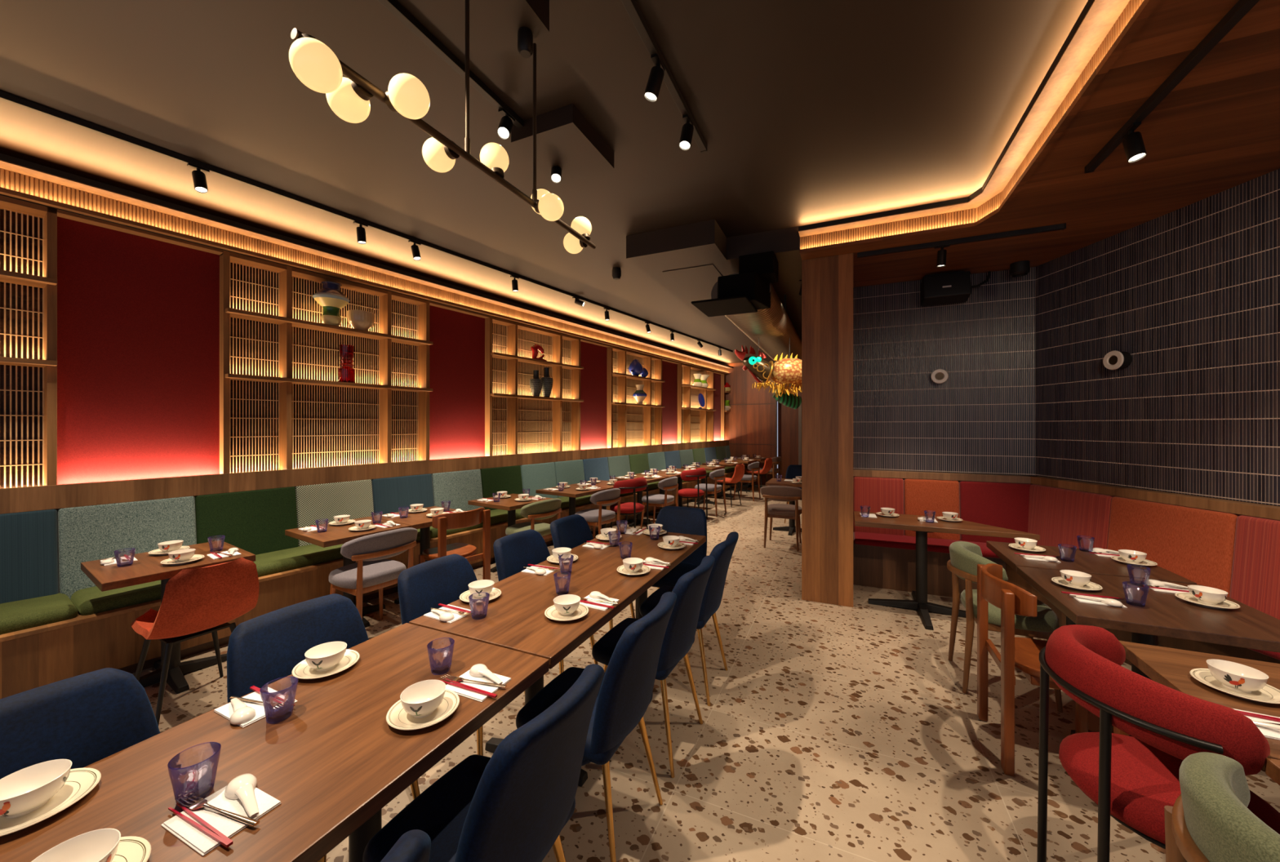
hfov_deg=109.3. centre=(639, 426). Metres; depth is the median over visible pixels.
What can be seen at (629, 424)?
shelf unit
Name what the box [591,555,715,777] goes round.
dining chair
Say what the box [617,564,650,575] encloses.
plate
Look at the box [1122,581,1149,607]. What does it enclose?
tumbler
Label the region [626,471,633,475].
bowl
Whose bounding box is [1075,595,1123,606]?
soup spoon
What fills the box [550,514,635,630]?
dining chair
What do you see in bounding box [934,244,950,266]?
spotlight
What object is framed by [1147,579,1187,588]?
soup spoon
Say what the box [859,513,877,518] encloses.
napkin
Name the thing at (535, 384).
bottle vase
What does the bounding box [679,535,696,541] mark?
soup spoon
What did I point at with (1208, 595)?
bowl
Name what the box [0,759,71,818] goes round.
bowl
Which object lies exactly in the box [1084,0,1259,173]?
track
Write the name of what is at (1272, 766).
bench
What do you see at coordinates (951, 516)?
bowl
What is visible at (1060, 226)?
track
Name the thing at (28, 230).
shelf unit
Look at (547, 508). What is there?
chair
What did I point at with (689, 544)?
napkin
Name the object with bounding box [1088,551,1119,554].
chopstick
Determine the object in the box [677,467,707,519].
tub chair
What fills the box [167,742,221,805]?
tumbler
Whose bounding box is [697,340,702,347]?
spotlight
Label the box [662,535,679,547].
bowl
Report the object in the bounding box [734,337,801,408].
dragon
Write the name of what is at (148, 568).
dining table
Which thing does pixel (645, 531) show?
plate
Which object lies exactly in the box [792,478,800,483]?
bowl
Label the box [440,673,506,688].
fork
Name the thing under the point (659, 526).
tumbler
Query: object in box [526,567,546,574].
soup spoon
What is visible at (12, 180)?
trim
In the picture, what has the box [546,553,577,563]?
plate
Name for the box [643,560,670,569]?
napkin
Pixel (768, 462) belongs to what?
shell chair
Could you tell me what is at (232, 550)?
soup spoon
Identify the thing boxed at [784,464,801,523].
dining chair
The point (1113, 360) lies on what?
wall lamp
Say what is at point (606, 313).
spotlight
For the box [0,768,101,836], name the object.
plate
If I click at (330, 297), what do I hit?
striped vase
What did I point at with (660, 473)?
dining table
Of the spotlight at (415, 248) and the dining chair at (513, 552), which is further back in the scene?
the spotlight at (415, 248)
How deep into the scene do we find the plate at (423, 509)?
4.29 m
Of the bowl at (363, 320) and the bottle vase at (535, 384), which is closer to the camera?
the bowl at (363, 320)
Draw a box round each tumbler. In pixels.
[114,547,135,567]
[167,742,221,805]
[207,535,225,551]
[259,676,297,723]
[315,519,328,532]
[371,511,382,524]
[398,506,408,518]
[426,637,454,675]
[441,501,450,511]
[468,591,489,619]
[492,493,500,502]
[553,571,571,595]
[558,554,573,574]
[608,530,620,546]
[616,520,627,533]
[618,541,632,559]
[648,524,660,540]
[860,506,870,517]
[924,510,935,522]
[1057,543,1076,562]
[1076,535,1094,551]
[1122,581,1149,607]
[1126,564,1151,586]
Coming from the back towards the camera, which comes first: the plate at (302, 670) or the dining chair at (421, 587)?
the dining chair at (421, 587)
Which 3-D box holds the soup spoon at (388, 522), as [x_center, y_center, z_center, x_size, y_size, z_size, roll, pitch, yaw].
[-2.050,0.798,3.748,0.154,0.021,0.055,0,0,42]
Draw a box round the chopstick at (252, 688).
[249,686,283,705]
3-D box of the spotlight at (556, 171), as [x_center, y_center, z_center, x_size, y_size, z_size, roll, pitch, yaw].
[-0.521,-1.586,2.827,0.071,0.159,0.137,0,0,-3]
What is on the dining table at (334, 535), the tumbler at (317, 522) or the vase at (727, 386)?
the tumbler at (317, 522)
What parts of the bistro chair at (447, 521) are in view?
leg, leg, seat, seat frame, rail, leg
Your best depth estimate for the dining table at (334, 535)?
3.50 m
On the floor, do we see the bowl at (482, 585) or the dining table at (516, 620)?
the dining table at (516, 620)
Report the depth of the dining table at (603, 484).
6.33 m
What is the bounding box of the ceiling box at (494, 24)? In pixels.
[428,0,549,58]
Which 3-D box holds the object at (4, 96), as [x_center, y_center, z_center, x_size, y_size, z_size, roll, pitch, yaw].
[-0.907,-1.681,5.799,0.045,0.037,10.713,0,0,34]
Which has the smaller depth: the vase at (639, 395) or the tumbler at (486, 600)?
the tumbler at (486, 600)
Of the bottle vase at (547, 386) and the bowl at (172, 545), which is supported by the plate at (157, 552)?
the bowl at (172, 545)
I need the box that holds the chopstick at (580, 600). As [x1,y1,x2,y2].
[580,600,614,608]
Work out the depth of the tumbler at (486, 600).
1.92 m
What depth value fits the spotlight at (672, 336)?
7.96 m
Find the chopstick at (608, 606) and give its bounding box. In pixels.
[580,600,613,608]
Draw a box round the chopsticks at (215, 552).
[212,550,233,555]
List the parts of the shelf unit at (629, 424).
post, lattice panel, lattice panel, lattice panel, post, lattice panel, lattice panel, lattice panel, post, lattice panel, lattice panel, lattice panel, post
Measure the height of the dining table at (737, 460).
0.735 m
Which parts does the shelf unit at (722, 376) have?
post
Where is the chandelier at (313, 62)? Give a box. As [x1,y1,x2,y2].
[288,0,595,253]
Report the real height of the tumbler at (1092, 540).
0.091 m
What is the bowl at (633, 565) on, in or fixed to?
on the plate at (645, 569)
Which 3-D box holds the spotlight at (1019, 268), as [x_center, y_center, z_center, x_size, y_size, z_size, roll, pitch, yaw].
[3.451,-1.425,4.122,0.140,0.110,0.140,0,0,24]
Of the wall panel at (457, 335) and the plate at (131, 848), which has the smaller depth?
the plate at (131, 848)
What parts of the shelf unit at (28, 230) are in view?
lattice panel, lattice panel, lattice panel, post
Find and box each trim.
[0,153,733,368]
[0,168,728,373]
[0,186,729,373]
[0,194,728,374]
[728,383,776,478]
[798,0,1093,231]
[798,0,1129,236]
[800,0,1143,249]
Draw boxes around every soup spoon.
[100,557,114,564]
[224,773,258,817]
[227,547,238,555]
[229,697,256,724]
[302,526,311,531]
[386,513,394,516]
[386,520,395,524]
[431,608,454,621]
[455,508,463,511]
[469,663,502,684]
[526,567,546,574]
[586,542,602,548]
[589,591,614,602]
[623,528,638,532]
[644,556,667,564]
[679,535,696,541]
[917,516,924,519]
[1024,555,1057,561]
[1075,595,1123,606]
[1091,547,1118,552]
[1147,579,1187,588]
[1251,720,1279,729]
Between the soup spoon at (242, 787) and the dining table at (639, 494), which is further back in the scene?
the dining table at (639, 494)
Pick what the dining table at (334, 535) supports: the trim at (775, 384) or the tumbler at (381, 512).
the tumbler at (381, 512)
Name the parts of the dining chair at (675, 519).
seat, backrest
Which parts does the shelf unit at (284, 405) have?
post, lattice panel, lattice panel, lattice panel, post, lattice panel, lattice panel, lattice panel, post, lattice panel, lattice panel, lattice panel, post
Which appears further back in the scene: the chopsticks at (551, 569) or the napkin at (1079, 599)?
the chopsticks at (551, 569)
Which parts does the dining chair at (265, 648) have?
backrest, leg, leg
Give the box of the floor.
[131,474,1279,861]
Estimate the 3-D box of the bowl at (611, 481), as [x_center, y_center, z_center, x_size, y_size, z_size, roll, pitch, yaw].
[-0.374,0.778,6.333,0.117,0.059,0.117,0,0,-21]
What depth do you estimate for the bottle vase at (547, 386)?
6.56 m
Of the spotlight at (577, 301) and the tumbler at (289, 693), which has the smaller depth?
the tumbler at (289, 693)
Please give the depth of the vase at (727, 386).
12.22 m
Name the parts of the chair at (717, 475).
leg, seat, leg, backrest, rail, leg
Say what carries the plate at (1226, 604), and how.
on the dining table at (1164, 614)
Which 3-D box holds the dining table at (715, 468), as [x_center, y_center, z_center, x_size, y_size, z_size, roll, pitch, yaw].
[1.277,1.182,9.155,0.670,0.735,0.635,0,0,33]
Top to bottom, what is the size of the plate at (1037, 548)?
0.018 m
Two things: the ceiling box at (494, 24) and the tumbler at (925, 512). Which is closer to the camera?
the ceiling box at (494, 24)
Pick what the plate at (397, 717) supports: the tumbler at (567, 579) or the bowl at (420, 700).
the bowl at (420, 700)
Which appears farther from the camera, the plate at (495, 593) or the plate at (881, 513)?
the plate at (881, 513)
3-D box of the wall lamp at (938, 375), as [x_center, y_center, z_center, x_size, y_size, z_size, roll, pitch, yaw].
[2.959,-0.490,4.490,0.146,0.146,0.080,0,0,24]
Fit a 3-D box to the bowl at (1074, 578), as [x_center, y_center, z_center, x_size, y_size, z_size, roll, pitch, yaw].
[2.215,0.778,2.307,0.117,0.059,0.117,0,0,-18]
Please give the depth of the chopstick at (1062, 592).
2.16 m
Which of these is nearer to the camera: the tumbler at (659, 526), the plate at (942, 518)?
the tumbler at (659, 526)
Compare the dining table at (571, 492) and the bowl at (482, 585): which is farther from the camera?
the dining table at (571, 492)
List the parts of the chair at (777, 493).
leg, leg, backrest, rail, seat, leg, leg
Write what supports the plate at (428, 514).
on the dining table at (420, 521)
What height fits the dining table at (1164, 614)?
0.735 m
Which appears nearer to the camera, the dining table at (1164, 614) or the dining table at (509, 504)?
the dining table at (1164, 614)
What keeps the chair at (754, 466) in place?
on the floor
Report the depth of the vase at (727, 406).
12.23 m
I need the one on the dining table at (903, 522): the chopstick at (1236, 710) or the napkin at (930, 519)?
the napkin at (930, 519)
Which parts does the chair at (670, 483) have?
leg, leg, seat, leg, backrest, rail, leg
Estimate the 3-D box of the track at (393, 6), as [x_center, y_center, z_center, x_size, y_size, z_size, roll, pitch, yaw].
[-1.228,-1.681,1.288,0.038,0.037,3.732,0,0,24]
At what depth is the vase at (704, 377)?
10.97 m
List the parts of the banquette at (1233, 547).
backrest, seat, backrest, rail, backrest, backrest, rail, backrest, backrest, seat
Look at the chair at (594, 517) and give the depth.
5.38 m
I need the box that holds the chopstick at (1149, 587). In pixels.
[1149,586,1189,592]
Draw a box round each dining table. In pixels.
[0,622,549,861]
[80,540,255,693]
[284,516,411,627]
[370,506,455,604]
[408,527,706,786]
[467,493,553,573]
[535,484,608,515]
[570,480,613,537]
[611,474,667,527]
[636,471,680,519]
[657,468,686,506]
[680,464,724,504]
[702,462,742,497]
[720,458,757,492]
[734,457,766,488]
[765,478,801,535]
[853,511,1039,630]
[986,541,1196,625]
[1016,566,1279,737]
[1119,640,1279,772]
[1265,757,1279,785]
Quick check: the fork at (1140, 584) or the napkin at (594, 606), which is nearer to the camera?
the napkin at (594, 606)
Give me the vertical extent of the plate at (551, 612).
0.018 m
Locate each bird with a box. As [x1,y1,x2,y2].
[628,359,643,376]
[640,367,648,377]
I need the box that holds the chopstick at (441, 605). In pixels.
[438,604,470,613]
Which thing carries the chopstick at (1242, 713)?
on the napkin at (1271, 733)
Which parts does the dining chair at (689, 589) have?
leg, seat, leg, backrest, leg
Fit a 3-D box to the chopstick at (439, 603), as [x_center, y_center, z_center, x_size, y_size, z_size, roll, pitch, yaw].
[-0.808,0.806,2.003,0.220,0.005,0.006,0,0,26]
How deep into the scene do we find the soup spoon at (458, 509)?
4.29 m
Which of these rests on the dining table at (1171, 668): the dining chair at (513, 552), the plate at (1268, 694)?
the plate at (1268, 694)
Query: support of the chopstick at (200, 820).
on the napkin at (202, 843)
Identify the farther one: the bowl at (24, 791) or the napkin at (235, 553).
the napkin at (235, 553)
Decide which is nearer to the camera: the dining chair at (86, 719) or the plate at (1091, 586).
the dining chair at (86, 719)
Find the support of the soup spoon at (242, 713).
on the napkin at (225, 711)
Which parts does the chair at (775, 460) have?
seat, backrest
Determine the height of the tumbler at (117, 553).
0.091 m
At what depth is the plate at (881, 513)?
4.10 m
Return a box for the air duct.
[691,250,801,361]
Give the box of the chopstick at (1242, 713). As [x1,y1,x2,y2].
[1237,711,1279,721]
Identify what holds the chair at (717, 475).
on the floor
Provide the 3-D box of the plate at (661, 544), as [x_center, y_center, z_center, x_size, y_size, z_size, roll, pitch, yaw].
[0.212,0.806,3.045,0.188,0.018,0.188,0,0,24]
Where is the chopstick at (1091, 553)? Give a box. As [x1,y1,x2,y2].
[1090,552,1119,555]
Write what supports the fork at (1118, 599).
on the napkin at (1079, 599)
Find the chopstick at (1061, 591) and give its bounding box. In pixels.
[1061,591,1120,598]
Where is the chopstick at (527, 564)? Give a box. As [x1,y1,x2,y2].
[527,564,555,568]
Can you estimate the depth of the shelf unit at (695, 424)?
10.86 m
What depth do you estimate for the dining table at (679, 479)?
8.29 m
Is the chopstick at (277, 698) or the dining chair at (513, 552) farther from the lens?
the dining chair at (513, 552)
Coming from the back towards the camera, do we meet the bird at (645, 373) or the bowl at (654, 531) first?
the bird at (645, 373)
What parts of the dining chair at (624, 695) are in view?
seat, leg, backrest, leg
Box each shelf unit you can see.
[0,195,57,488]
[219,250,432,473]
[484,315,583,456]
[607,346,665,448]
[676,363,715,443]
[720,373,730,440]
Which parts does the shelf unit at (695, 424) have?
post, post, lattice panel, lattice panel, lattice panel, post, post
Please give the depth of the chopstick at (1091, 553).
2.85 m
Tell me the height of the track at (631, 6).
0.037 m
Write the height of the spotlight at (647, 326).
0.163 m
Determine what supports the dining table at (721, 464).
on the floor
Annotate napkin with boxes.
[100,555,137,565]
[160,786,280,856]
[207,551,241,559]
[213,687,297,728]
[297,526,325,532]
[374,523,399,528]
[382,512,405,517]
[423,604,471,623]
[445,669,511,702]
[521,564,557,575]
[579,595,619,610]
[582,542,608,549]
[623,528,642,534]
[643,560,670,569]
[679,538,697,545]
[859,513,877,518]
[917,516,937,522]
[1019,554,1060,562]
[1067,593,1127,608]
[1088,550,1119,556]
[1142,582,1188,593]
[1233,708,1279,740]
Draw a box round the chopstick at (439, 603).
[439,603,475,613]
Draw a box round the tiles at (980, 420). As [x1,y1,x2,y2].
[853,266,1035,475]
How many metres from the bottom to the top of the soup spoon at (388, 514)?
0.021 m
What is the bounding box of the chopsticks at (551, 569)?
[523,566,559,570]
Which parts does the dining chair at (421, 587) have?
backrest, leg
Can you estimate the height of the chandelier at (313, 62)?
0.778 m
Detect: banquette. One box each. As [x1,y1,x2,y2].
[0,440,749,698]
[853,469,1279,665]
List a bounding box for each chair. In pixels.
[0,667,159,779]
[130,557,258,725]
[226,593,420,861]
[328,527,417,620]
[362,663,604,861]
[380,829,431,861]
[397,554,524,755]
[418,507,490,580]
[493,528,598,674]
[505,497,561,539]
[515,591,676,861]
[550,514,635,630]
[574,488,621,538]
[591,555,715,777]
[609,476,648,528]
[639,531,738,706]
[640,476,678,528]
[651,506,706,627]
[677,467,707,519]
[693,468,726,516]
[713,463,744,507]
[733,462,760,501]
[746,457,772,493]
[757,456,782,488]
[760,485,801,551]
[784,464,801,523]
[946,541,1062,712]
[977,563,1129,776]
[1036,624,1279,861]
[1164,751,1279,861]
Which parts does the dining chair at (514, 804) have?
seat, backrest, leg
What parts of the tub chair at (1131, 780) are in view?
leg, leg, backrest, seat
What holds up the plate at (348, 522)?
on the dining table at (334, 535)
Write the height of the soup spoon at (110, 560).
0.021 m
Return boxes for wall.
[724,362,777,484]
[777,384,801,478]
[853,469,1031,484]
[1040,475,1275,506]
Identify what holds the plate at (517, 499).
on the dining table at (509, 504)
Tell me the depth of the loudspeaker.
4.31 m
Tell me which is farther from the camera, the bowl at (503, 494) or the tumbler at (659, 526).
the bowl at (503, 494)
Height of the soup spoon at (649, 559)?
0.021 m
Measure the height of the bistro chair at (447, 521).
0.835 m
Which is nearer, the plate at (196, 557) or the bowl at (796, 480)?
the plate at (196, 557)
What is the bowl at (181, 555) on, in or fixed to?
on the plate at (196, 557)
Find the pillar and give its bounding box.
[801,253,853,607]
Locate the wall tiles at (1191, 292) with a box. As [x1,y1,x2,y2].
[1035,168,1279,506]
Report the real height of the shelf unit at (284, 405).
1.815 m
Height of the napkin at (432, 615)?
0.006 m
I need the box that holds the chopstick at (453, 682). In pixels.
[444,678,497,697]
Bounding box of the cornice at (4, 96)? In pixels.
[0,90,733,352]
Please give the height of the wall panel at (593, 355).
1.815 m
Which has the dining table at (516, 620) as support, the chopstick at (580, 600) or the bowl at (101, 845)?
the chopstick at (580, 600)
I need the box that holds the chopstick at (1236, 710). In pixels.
[1235,710,1279,719]
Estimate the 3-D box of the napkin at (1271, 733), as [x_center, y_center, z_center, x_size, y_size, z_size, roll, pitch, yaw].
[1.726,0.812,1.215,0.164,0.006,0.132,0,0,27]
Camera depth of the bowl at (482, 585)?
2.13 m
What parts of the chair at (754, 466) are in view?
leg, leg, seat, leg, backrest, leg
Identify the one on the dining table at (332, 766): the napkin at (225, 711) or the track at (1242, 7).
the napkin at (225, 711)
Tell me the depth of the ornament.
6.41 m
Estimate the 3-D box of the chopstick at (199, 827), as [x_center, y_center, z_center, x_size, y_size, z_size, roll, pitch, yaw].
[-0.892,0.806,0.914,0.220,0.005,0.006,0,0,22]
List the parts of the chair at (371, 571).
leg, leg, seat, backrest, leg, rail, leg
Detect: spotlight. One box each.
[186,163,209,193]
[353,221,368,244]
[408,240,421,260]
[497,107,515,139]
[510,275,519,292]
[551,166,561,182]
[572,297,585,306]
[603,307,609,320]
[644,53,664,102]
[644,322,650,333]
[670,330,674,341]
[679,114,693,150]
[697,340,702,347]
[718,347,721,355]
[799,280,801,295]
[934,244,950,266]
[1009,260,1030,277]
[1121,121,1146,162]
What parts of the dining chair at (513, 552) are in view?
backrest, leg, leg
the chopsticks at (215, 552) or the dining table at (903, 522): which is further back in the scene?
the dining table at (903, 522)
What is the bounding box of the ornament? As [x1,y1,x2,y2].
[531,344,546,360]
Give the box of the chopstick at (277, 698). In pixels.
[252,685,294,706]
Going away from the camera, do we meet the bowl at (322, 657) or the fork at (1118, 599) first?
the bowl at (322, 657)
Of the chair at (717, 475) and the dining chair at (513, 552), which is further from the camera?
the chair at (717, 475)
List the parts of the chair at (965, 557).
leg, rail, leg, backrest, seat, leg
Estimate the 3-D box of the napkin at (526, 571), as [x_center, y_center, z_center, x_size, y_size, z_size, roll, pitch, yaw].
[-0.562,0.812,2.561,0.164,0.006,0.132,0,0,23]
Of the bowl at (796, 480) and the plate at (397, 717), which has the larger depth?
the bowl at (796, 480)
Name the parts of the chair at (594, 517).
leg, seat, leg, backrest, rail, leg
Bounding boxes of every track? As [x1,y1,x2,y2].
[377,0,523,128]
[621,0,706,153]
[857,222,1066,257]
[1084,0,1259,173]
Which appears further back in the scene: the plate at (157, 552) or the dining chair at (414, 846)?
the plate at (157, 552)
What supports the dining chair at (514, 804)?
on the floor
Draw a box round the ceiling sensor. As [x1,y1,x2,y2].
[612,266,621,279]
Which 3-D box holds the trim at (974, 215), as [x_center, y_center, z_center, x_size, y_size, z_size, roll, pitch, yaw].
[0.308,-1.556,-0.084,1.345,0.113,8.095,0,0,24]
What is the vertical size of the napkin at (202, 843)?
0.006 m
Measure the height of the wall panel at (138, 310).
1.815 m
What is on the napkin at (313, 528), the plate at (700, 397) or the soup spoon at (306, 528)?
the soup spoon at (306, 528)
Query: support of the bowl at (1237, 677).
on the plate at (1268, 694)
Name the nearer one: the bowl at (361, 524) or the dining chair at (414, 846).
the dining chair at (414, 846)
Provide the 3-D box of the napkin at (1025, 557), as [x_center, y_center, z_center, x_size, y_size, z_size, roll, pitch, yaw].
[2.461,0.812,2.798,0.164,0.006,0.132,0,0,22]
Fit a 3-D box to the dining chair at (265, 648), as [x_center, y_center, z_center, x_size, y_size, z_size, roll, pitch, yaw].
[-1.043,1.102,1.534,0.547,0.899,0.450,0,0,26]
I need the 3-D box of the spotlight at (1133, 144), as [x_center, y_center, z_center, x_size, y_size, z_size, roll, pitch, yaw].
[2.390,-1.363,2.198,0.075,0.163,0.101,0,0,24]
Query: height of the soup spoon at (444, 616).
0.021 m
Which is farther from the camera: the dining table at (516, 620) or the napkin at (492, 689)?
the dining table at (516, 620)
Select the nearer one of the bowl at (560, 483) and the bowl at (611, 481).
the bowl at (560, 483)
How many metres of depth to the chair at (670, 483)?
6.65 m
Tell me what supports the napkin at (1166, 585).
on the dining table at (1164, 614)
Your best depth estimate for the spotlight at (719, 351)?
9.66 m
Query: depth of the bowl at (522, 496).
4.92 m
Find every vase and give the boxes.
[312,281,350,325]
[337,344,355,382]
[529,369,542,396]
[540,367,553,397]
[632,384,647,404]
[692,373,702,386]
[700,374,710,387]
[724,382,730,391]
[724,400,731,410]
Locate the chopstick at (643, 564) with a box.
[643,564,668,568]
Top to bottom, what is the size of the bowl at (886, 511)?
0.059 m
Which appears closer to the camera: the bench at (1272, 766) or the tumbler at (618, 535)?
the bench at (1272, 766)
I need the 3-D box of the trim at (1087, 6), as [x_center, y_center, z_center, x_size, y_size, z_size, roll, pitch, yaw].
[0.229,-1.637,-0.115,1.228,0.036,7.980,0,0,24]
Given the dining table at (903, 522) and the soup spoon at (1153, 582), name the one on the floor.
the dining table at (903, 522)
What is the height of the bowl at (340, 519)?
0.059 m
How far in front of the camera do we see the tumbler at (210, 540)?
2.96 m
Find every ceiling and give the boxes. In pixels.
[0,0,1088,364]
[626,0,1279,364]
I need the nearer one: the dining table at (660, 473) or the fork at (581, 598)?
the fork at (581, 598)
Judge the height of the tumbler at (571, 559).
0.091 m
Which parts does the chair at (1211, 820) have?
leg, rail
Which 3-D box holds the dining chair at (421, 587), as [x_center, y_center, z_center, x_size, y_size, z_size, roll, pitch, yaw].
[-0.792,1.102,2.088,0.547,0.899,0.450,0,0,24]
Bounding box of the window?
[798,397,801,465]
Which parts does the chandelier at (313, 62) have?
globe, globe, globe, globe, rod, globe, rod, globe, globe, globe, globe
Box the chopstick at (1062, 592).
[1062,591,1122,599]
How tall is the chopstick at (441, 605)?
0.005 m
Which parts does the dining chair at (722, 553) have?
seat, leg, backrest, leg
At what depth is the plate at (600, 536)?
3.26 m
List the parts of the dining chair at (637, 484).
seat, backrest, leg, leg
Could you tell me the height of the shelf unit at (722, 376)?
1.815 m
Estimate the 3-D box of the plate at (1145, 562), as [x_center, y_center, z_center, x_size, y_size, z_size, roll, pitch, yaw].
[2.928,0.806,2.691,0.188,0.018,0.188,0,0,24]
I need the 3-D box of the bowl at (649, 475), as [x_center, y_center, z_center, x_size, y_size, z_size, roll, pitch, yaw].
[0.149,0.778,7.121,0.117,0.059,0.117,0,0,-21]
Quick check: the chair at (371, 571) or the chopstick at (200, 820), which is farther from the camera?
the chair at (371, 571)
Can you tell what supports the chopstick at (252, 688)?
on the dining table at (332, 766)
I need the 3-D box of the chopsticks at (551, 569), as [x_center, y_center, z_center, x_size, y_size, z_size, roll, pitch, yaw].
[-0.552,0.803,2.563,0.224,0.011,0.025,0,0,13]
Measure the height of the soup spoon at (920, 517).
0.021 m
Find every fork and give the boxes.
[174,795,259,826]
[229,695,283,710]
[430,607,471,615]
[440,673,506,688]
[580,597,617,604]
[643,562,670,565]
[1067,595,1126,600]
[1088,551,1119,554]
[1140,583,1188,589]
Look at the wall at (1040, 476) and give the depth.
3.23 m
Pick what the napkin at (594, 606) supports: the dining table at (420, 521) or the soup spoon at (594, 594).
the soup spoon at (594, 594)
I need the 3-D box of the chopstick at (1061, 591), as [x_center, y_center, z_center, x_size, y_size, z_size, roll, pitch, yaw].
[2.149,0.806,2.161,0.220,0.005,0.005,0,0,22]
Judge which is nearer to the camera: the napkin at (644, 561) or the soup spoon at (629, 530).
the napkin at (644, 561)
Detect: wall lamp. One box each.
[930,368,948,383]
[1102,350,1132,369]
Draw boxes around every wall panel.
[57,208,223,484]
[429,301,489,459]
[580,337,611,449]
[662,358,680,444]
[713,371,726,440]
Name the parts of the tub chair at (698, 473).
seat, backrest, leg, leg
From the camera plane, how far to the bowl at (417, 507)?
4.28 m
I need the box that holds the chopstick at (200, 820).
[176,802,232,845]
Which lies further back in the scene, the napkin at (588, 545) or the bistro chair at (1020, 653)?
the napkin at (588, 545)
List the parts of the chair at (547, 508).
seat, leg, backrest, rail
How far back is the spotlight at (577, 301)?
5.87 m
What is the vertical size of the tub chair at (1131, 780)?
0.860 m
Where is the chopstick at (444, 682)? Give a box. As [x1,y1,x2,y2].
[440,680,496,697]
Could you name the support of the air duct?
hanging from the ceiling at (1217, 131)
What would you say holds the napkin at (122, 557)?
on the dining table at (148, 568)
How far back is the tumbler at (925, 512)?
3.84 m
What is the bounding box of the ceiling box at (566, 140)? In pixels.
[511,103,613,182]
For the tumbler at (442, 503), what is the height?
0.091 m
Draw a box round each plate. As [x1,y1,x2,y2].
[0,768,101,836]
[111,835,151,861]
[147,546,190,555]
[160,554,204,564]
[291,648,359,679]
[328,520,355,525]
[348,524,376,531]
[386,688,459,730]
[408,508,426,512]
[426,511,445,516]
[459,587,501,602]
[494,494,511,498]
[515,497,532,501]
[544,603,588,621]
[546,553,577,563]
[575,487,590,490]
[595,533,621,541]
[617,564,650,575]
[642,528,666,535]
[657,542,685,550]
[697,393,704,408]
[875,511,899,517]
[937,516,963,522]
[1008,543,1045,552]
[1051,577,1102,591]
[1111,555,1157,566]
[1174,592,1240,608]
[1189,668,1279,703]
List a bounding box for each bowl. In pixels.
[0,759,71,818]
[31,828,120,861]
[157,540,183,552]
[168,548,195,562]
[304,641,346,671]
[333,515,350,524]
[346,309,374,330]
[354,520,371,529]
[400,680,445,718]
[409,503,423,511]
[430,507,444,515]
[468,579,493,598]
[497,491,507,497]
[518,493,528,500]
[551,547,571,560]
[553,594,580,615]
[559,482,568,487]
[578,484,587,489]
[590,477,597,482]
[600,528,616,538]
[608,479,617,484]
[622,557,643,573]
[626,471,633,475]
[645,473,653,477]
[647,524,662,533]
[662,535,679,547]
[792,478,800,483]
[880,507,894,515]
[942,511,958,520]
[1013,537,1037,550]
[1059,569,1091,586]
[1118,549,1146,563]
[1187,585,1228,604]
[1206,658,1268,693]
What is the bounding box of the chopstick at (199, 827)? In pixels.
[168,807,230,848]
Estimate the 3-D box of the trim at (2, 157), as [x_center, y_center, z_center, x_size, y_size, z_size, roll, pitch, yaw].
[-1.731,-1.583,5.763,0.012,0.038,15.750,0,0,33]
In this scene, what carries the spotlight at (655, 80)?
attached to the track at (631, 6)
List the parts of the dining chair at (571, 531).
backrest, leg, leg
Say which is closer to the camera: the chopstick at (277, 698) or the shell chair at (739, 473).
the chopstick at (277, 698)
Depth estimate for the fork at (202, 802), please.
0.95 m
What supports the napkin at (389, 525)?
on the dining table at (334, 535)
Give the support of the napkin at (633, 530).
on the dining table at (516, 620)
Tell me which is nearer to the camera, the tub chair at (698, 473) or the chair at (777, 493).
the chair at (777, 493)
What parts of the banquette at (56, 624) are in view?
backrest, seat, backrest, seat, backrest, backrest, rail, backrest, backrest, seat, backrest, backrest, backrest, seat, backrest, backrest, backrest, backrest, seat, backrest, backrest, backrest, seat, backrest, backrest, backrest, seat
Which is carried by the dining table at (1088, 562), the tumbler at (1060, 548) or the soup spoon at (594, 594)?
the tumbler at (1060, 548)
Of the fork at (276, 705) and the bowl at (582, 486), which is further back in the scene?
the bowl at (582, 486)
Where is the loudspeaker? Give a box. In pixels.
[920,271,991,306]
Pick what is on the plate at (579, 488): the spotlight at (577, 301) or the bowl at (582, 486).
the bowl at (582, 486)
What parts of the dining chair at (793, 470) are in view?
backrest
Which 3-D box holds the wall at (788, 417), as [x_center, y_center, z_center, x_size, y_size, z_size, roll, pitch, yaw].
[4.697,-0.075,11.661,2.200,3.250,0.120,0,0,24]
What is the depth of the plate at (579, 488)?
5.76 m
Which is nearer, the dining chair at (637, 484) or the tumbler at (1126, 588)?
the tumbler at (1126, 588)
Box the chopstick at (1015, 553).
[1014,552,1044,555]
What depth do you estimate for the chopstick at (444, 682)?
1.38 m
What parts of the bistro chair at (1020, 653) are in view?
leg, leg, rail, seat, seat frame, leg, leg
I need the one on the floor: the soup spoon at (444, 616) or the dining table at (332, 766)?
the dining table at (332, 766)

